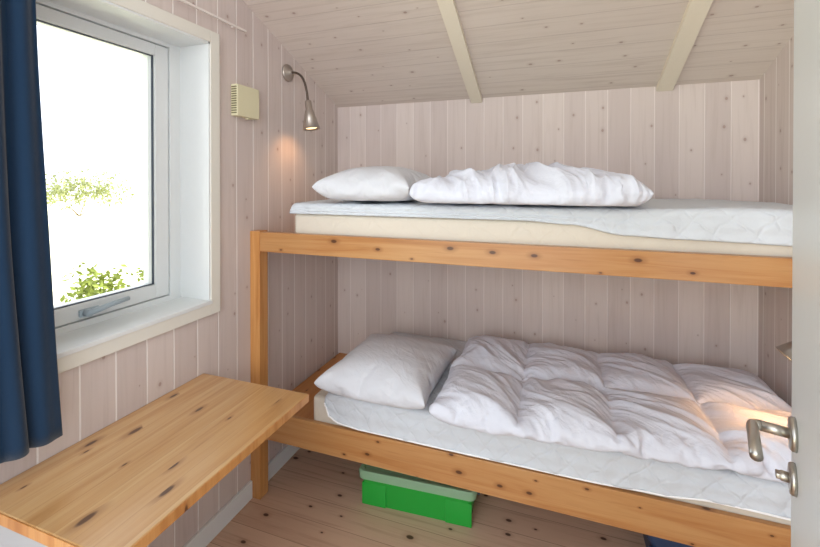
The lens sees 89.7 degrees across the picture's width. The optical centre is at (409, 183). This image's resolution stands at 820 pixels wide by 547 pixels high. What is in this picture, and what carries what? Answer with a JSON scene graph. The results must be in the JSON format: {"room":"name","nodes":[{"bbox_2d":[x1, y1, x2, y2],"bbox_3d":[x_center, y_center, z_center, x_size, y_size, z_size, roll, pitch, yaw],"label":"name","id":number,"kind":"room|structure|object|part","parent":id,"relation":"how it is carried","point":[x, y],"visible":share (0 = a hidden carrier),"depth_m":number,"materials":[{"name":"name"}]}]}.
{"room":"bunk bedroom","nodes":[
{"label":"bunk bedroom","id":0,"kind":"room"},
{"bbox_2d":[0,0,337,546],"bbox_3d":[-1.021,-0.027,1.707,0.260,3.237,2.800,0,0,19],"label":"wall","id":1,"kind":"structure","parent":0,"point":[269,164],"depth_m":1.97,"materials":[{"name":"beige wood"}]},
{"bbox_2d":[36,0,219,373],"bbox_3d":[-1.105,-0.044,1.406,0.260,1.212,0.936,0,0,19],"label":"window","id":2,"kind":"structure","parent":1,"relation":"in","point":[180,287],"depth_m":1.72,"materials":[{"name":"beige paint"}]},
{"bbox_3d":[-1.178,-0.050,1.436,0.073,1.046,0.704,0,0,19],"label":"sash","id":3,"kind":"part","parent":2,"relation":"part of","materials":[{"name":"white paint"}]},
{"bbox_3d":[-1.099,0.444,1.490,0.042,0.037,0.158,0,0,19],"label":"handle","id":4,"kind":"part","parent":2,"relation":"part of","materials":[{"name":"grey plastic"}]},
{"bbox_3d":[-1.073,0.508,1.398,0.190,0.016,0.844,0,0,19],"label":"sill","id":5,"kind":"part","parent":2,"relation":"part of","materials":[{"name":"white paint"}]},
{"bbox_2d":[179,0,246,31],"bbox_3d":[-1.054,-0.712,1.173,0.030,0.009,1.638,0,0,19],"label":"rail","id":6,"kind":"object","parent":1,"relation":"attached to","point":[183,1],"visible":1,"depth_m":1.75,"materials":[{"name":"beige wood"}]},
{"bbox_2d":[0,0,62,463],"bbox_3d":[-1.137,0.007,0.795,0.046,1.425,0.809,0,0,19],"label":"curtain","id":7,"kind":"object","parent":6,"relation":"hanging from","point":[30,407],"visible":1,"depth_m":1.09,"materials":[{"name":"blue fabric"}]},
{"bbox_2d":[183,480,251,546],"bbox_3d":[-1.064,1.493,1.180,0.014,0.085,1.759,0,0,19],"label":"baseboard","id":8,"kind":"structure","parent":1,"relation":"attached to","point":[210,530],"depth_m":1.82,"materials":[{"name":"white paint"}]},
{"bbox_2d":[231,84,258,119],"bbox_3d":[-0.777,-0.380,1.947,0.037,0.151,0.150,0,0,19],"label":"air vent","id":9,"kind":"object","parent":1,"relation":"in","point":[244,99],"visible":1,"depth_m":1.92,"materials":[{"name":"beige plastic"}]},
{"bbox_2d":[268,445,299,480],"bbox_3d":[-0.620,1.485,2.445,0.014,0.085,0.798,0,0,19],"label":"baseboard","id":10,"kind":"structure","parent":1,"relation":"attached to","point":[275,464],"depth_m":2.21,"materials":[{"name":"white paint"}]},
{"bbox_2d":[282,64,319,130],"bbox_3d":[-0.584,-0.474,2.248,0.201,0.370,0.094,0,0,19],"label":"wall lamp","id":11,"kind":"object","parent":1,"relation":"attached to","point":[310,123],"visible":1,"depth_m":2.23,"materials":[{"name":"metal"}]},
{"bbox_3d":[-0.663,-0.612,2.275,0.033,0.094,0.094,0,0,19],"label":"wall plate","id":12,"kind":"part","parent":11,"relation":"part of","materials":[{"name":"metal"}]},
{"bbox_3d":[-0.533,-0.371,2.231,0.092,0.165,0.093,0,0,19],"label":"lamp shade","id":13,"kind":"part","parent":11,"relation":"part of","materials":[{"name":"metal"}]},
{"bbox_2d":[206,448,645,546],"bbox_3d":[0.048,1.567,0.822,2.850,0.060,3.780,0,0,19],"label":"floor","id":14,"kind":"structure","parent":0,"point":[315,498],"depth_m":1.86,"materials":[{"name":"brown wood"}]},
{"bbox_2d":[0,373,308,546],"bbox_3d":[-0.751,1.168,1.311,0.516,0.732,0.738,0,0,19],"label":"desk","id":15,"kind":"object","parent":14,"relation":"on","point":[126,482],"visible":1,"depth_m":1.17,"materials":[{"name":"brown wood"}]},
{"bbox_3d":[-0.874,1.185,0.986,0.469,0.702,0.018,0,0,19],"label":"panel","id":16,"kind":"part","parent":15,"relation":"part of","materials":[{"name":"paint"}]},
{"bbox_2d":[359,463,479,527],"bbox_3d":[0.070,1.447,2.070,0.580,0.165,0.374,0,0,16],"label":"storage box","id":17,"kind":"object","parent":14,"relation":"on","point":[383,488],"visible":0.52,"depth_m":1.90,"materials":[{"name":"green plastic"}]},
{"bbox_2d":[362,479,473,527],"bbox_3d":[0.070,1.461,2.070,0.552,0.138,0.364,0,0,16],"label":"tub","id":18,"kind":"object","parent":17,"relation":"attached to","point":[455,508],"depth_m":1.90,"materials":[{"name":"green plastic"}]},
{"bbox_3d":[0.070,1.383,2.069,0.566,0.038,0.374,0,0,16],"label":"lid","id":19,"kind":"part","parent":17,"relation":"part of","materials":[{"name":"green plastic"}]},
{"bbox_2d":[250,230,792,546],"bbox_3d":[0.471,0.880,2.024,2.347,1.300,0.858,0,0,19],"label":"bunk bed","id":20,"kind":"object","parent":14,"relation":"on","point":[690,524],"visible":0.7,"depth_m":1.59,"materials":[{"name":"brown wood"}]},
{"bbox_3d":[-0.741,0.880,2.028,0.057,1.300,0.060,0,0,19],"label":"post","id":21,"kind":"part","parent":20,"relation":"part of","materials":[{"name":"brown wood"}]},
{"bbox_3d":[0.363,0.282,1.624,2.289,0.094,0.038,0,0,19],"label":"rail","id":22,"kind":"part","parent":20,"relation":"part of","materials":[{"name":"brown wood"}]},
{"bbox_3d":[0.360,1.164,1.622,2.289,0.132,0.022,0,0,19],"label":"rail","id":23,"kind":"part","parent":20,"relation":"part of","materials":[{"name":"brown wood"}]},
{"bbox_2d":[295,214,792,256],"bbox_3d":[0.569,0.214,1.998,2.103,0.149,0.796,0,0,19],"label":"mattress","id":24,"kind":"object","parent":20,"relation":"on","point":[476,230],"visible":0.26,"depth_m":1.65,"materials":[{"name":"beige fabric"}]},
{"bbox_2d":[290,198,792,246],"bbox_3d":[0.564,0.136,1.984,2.123,0.132,0.822,0,0,19],"label":"topper","id":25,"kind":"object","parent":24,"relation":"on","point":[716,220],"visible":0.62,"depth_m":1.50,"materials":[{"name":"white fabric"}]},
{"bbox_2d":[312,166,429,200],"bbox_3d":[-0.135,-0.005,2.015,0.463,0.162,0.526,0,0,19],"label":"pillow","id":26,"kind":"object","parent":25,"relation":"on","point":[372,183],"visible":0.88,"depth_m":1.81,"materials":[{"name":"white fabric"}]},
{"bbox_2d":[409,162,653,205],"bbox_3d":[0.499,-0.008,1.776,0.874,0.170,0.607,0,0,19],"label":"duvet","id":27,"kind":"object","parent":25,"relation":"on","point":[533,183],"visible":1,"depth_m":1.53,"materials":[{"name":"white fabric"}]},
{"bbox_2d":[314,390,790,525],"bbox_3d":[0.619,1.072,1.976,1.990,0.170,0.814,0,0,19],"label":"mattress","id":28,"kind":"object","parent":20,"relation":"on","point":[320,414],"visible":0.14,"depth_m":1.42,"materials":[{"name":"beige fabric"}]},
{"bbox_2d":[324,332,790,520],"bbox_3d":[0.654,1.017,1.950,1.927,0.146,0.839,0,0,19],"label":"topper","id":29,"kind":"object","parent":28,"relation":"on","point":[730,488],"visible":0.29,"depth_m":1.54,"materials":[{"name":"white fabric"}]},
{"bbox_2d":[314,334,455,408],"bbox_3d":[-0.088,0.857,1.990,0.509,0.164,0.572,0,0,19],"label":"pillow","id":30,"kind":"object","parent":29,"relation":"on","point":[397,371],"visible":1,"depth_m":1.81,"materials":[{"name":"white fabric"}]},
{"bbox_2d":[429,335,791,482],"bbox_3d":[0.843,0.880,1.773,1.392,0.121,0.861,0,0,19],"label":"duvet","id":31,"kind":"object","parent":29,"relation":"on","point":[640,406],"visible":0.94,"depth_m":1.60,"materials":[{"name":"white fabric"}]},
{"bbox_2d":[643,534,693,546],"bbox_3d":[1.208,1.436,1.695,0.499,0.192,0.384,0,0,19],"label":"storage box","id":32,"kind":"object","parent":14,"relation":"on","point":[650,541],"visible":0.1,"depth_m":1.58,"materials":[{"name":"blue plastic"}]},
{"bbox_2d":[643,534,666,546],"bbox_3d":[1.208,1.452,1.696,0.473,0.160,0.374,0,0,19],"label":"tub","id":33,"kind":"object","parent":32,"relation":"attached to","point":[650,541],"depth_m":1.59,"materials":[{"name":"blue plastic"}]},
{"bbox_2d":[746,0,819,546],"bbox_3d":[0.488,0.521,0.491,0.112,2.022,0.800,0,0,37],"label":"door","id":34,"kind":"structure","parent":14,"relation":"on","point":[802,431],"depth_m":0.68,"materials":[{"name":"paint"}]},
{"bbox_3d":[0.649,0.459,0.739,0.072,0.059,0.148,0,0,37],"label":"handle","id":35,"kind":"part","parent":34,"relation":"part of","materials":[{"name":"metal"}]},
{"bbox_2d":[243,0,793,107],"bbox_3d":[0.185,-1.066,1.287,2.810,1.273,2.820,0,0,19],"label":"ceiling","id":36,"kind":"structure","parent":0,"point":[358,52],"depth_m":2.00,"materials":[{"name":"beige wood"}]},
{"bbox_2d":[437,0,481,102],"bbox_3d":[-0.031,-1.016,1.257,0.068,1.072,2.619,0,0,19],"label":"trim","id":37,"kind":"structure","parent":36,"relation":"attached to","point":[448,9],"depth_m":2.04,"materials":[{"name":"paint"}]},
{"bbox_2d":[656,0,712,91],"bbox_3d":[0.902,-1.014,0.928,0.075,1.072,2.619,0,0,19],"label":"trim","id":38,"kind":"structure","parent":36,"relation":"attached to","point":[696,11],"depth_m":1.83,"materials":[{"name":"paint"}]},
{"bbox_2d":[338,80,759,375],"bbox_3d":[0.645,0.510,2.513,2.350,2.153,0.180,0,0,19],"label":"wall","id":39,"kind":"structure","parent":0,"point":[702,140],"depth_m":2.32,"materials":[{"name":"beige wood"}]},
{"bbox_2d":[758,35,793,406],"bbox_3d":[1.413,-0.021,0.851,0.200,3.237,2.800,0,0,19],"label":"wall","id":40,"kind":"structure","parent":0,"point":[777,83],"depth_m":1.88,"materials":[{"name":"beige wood"}]},
{"bbox_2d":[776,341,791,361],"bbox_3d":[1.400,0.512,1.431,0.205,0.276,0.094,0,0,19],"label":"wall lamp","id":41,"kind":"object","parent":40,"relation":"attached to","point":[785,349],"visible":0.24,"depth_m":1.45,"materials":[{"name":"metal"}]},
{"label":"outside","id":42,"kind":"structure","parent":0,"visible":0},
{"bbox_2d":[47,193,143,304],"bbox_3d":[-25.603,1.810,22.260,59.730,0.180,100.000,0,0,19],"label":"ground","id":43,"kind":"structure","parent":42,"point":[104,235],"depth_m":13.15,"materials":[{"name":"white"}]},
{"bbox_2d":[45,169,141,215],"bbox_3d":[-17.515,0.454,22.260,2.196,2.561,6.713,0,0,16],"label":"hedge","id":44,"kind":"object","parent":43,"relation":"on","point":[103,191],"visible":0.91,"depth_m":21.98,"materials":[{"name":"green plant"}]},
{"bbox_3d":[-17.580,1.120,21.977,0.998,1.232,3.283,0,0,19],"label":"stem","id":45,"kind":"part","parent":44,"relation":"part of","materials":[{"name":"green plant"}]},
{"bbox_2d":[60,262,133,302],"bbox_3d":[-4.063,1.411,5.339,0.780,0.841,0.959,0,0,19],"label":"shrub","id":46,"kind":"object","parent":43,"relation":"on","point":[91,289],"visible":0.6,"depth_m":5.27,"materials":[{"name":"green plant"}]},
{"bbox_2d":[134,265,143,281],"bbox_3d":[-4.075,1.519,6.544,0.536,0.608,0.451,0,0,36],"label":"shrub","id":47,"kind":"object","parent":43,"relation":"on","point":[142,271],"visible":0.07,"depth_m":6.44,"materials":[{"name":"green plant"}]}
]}

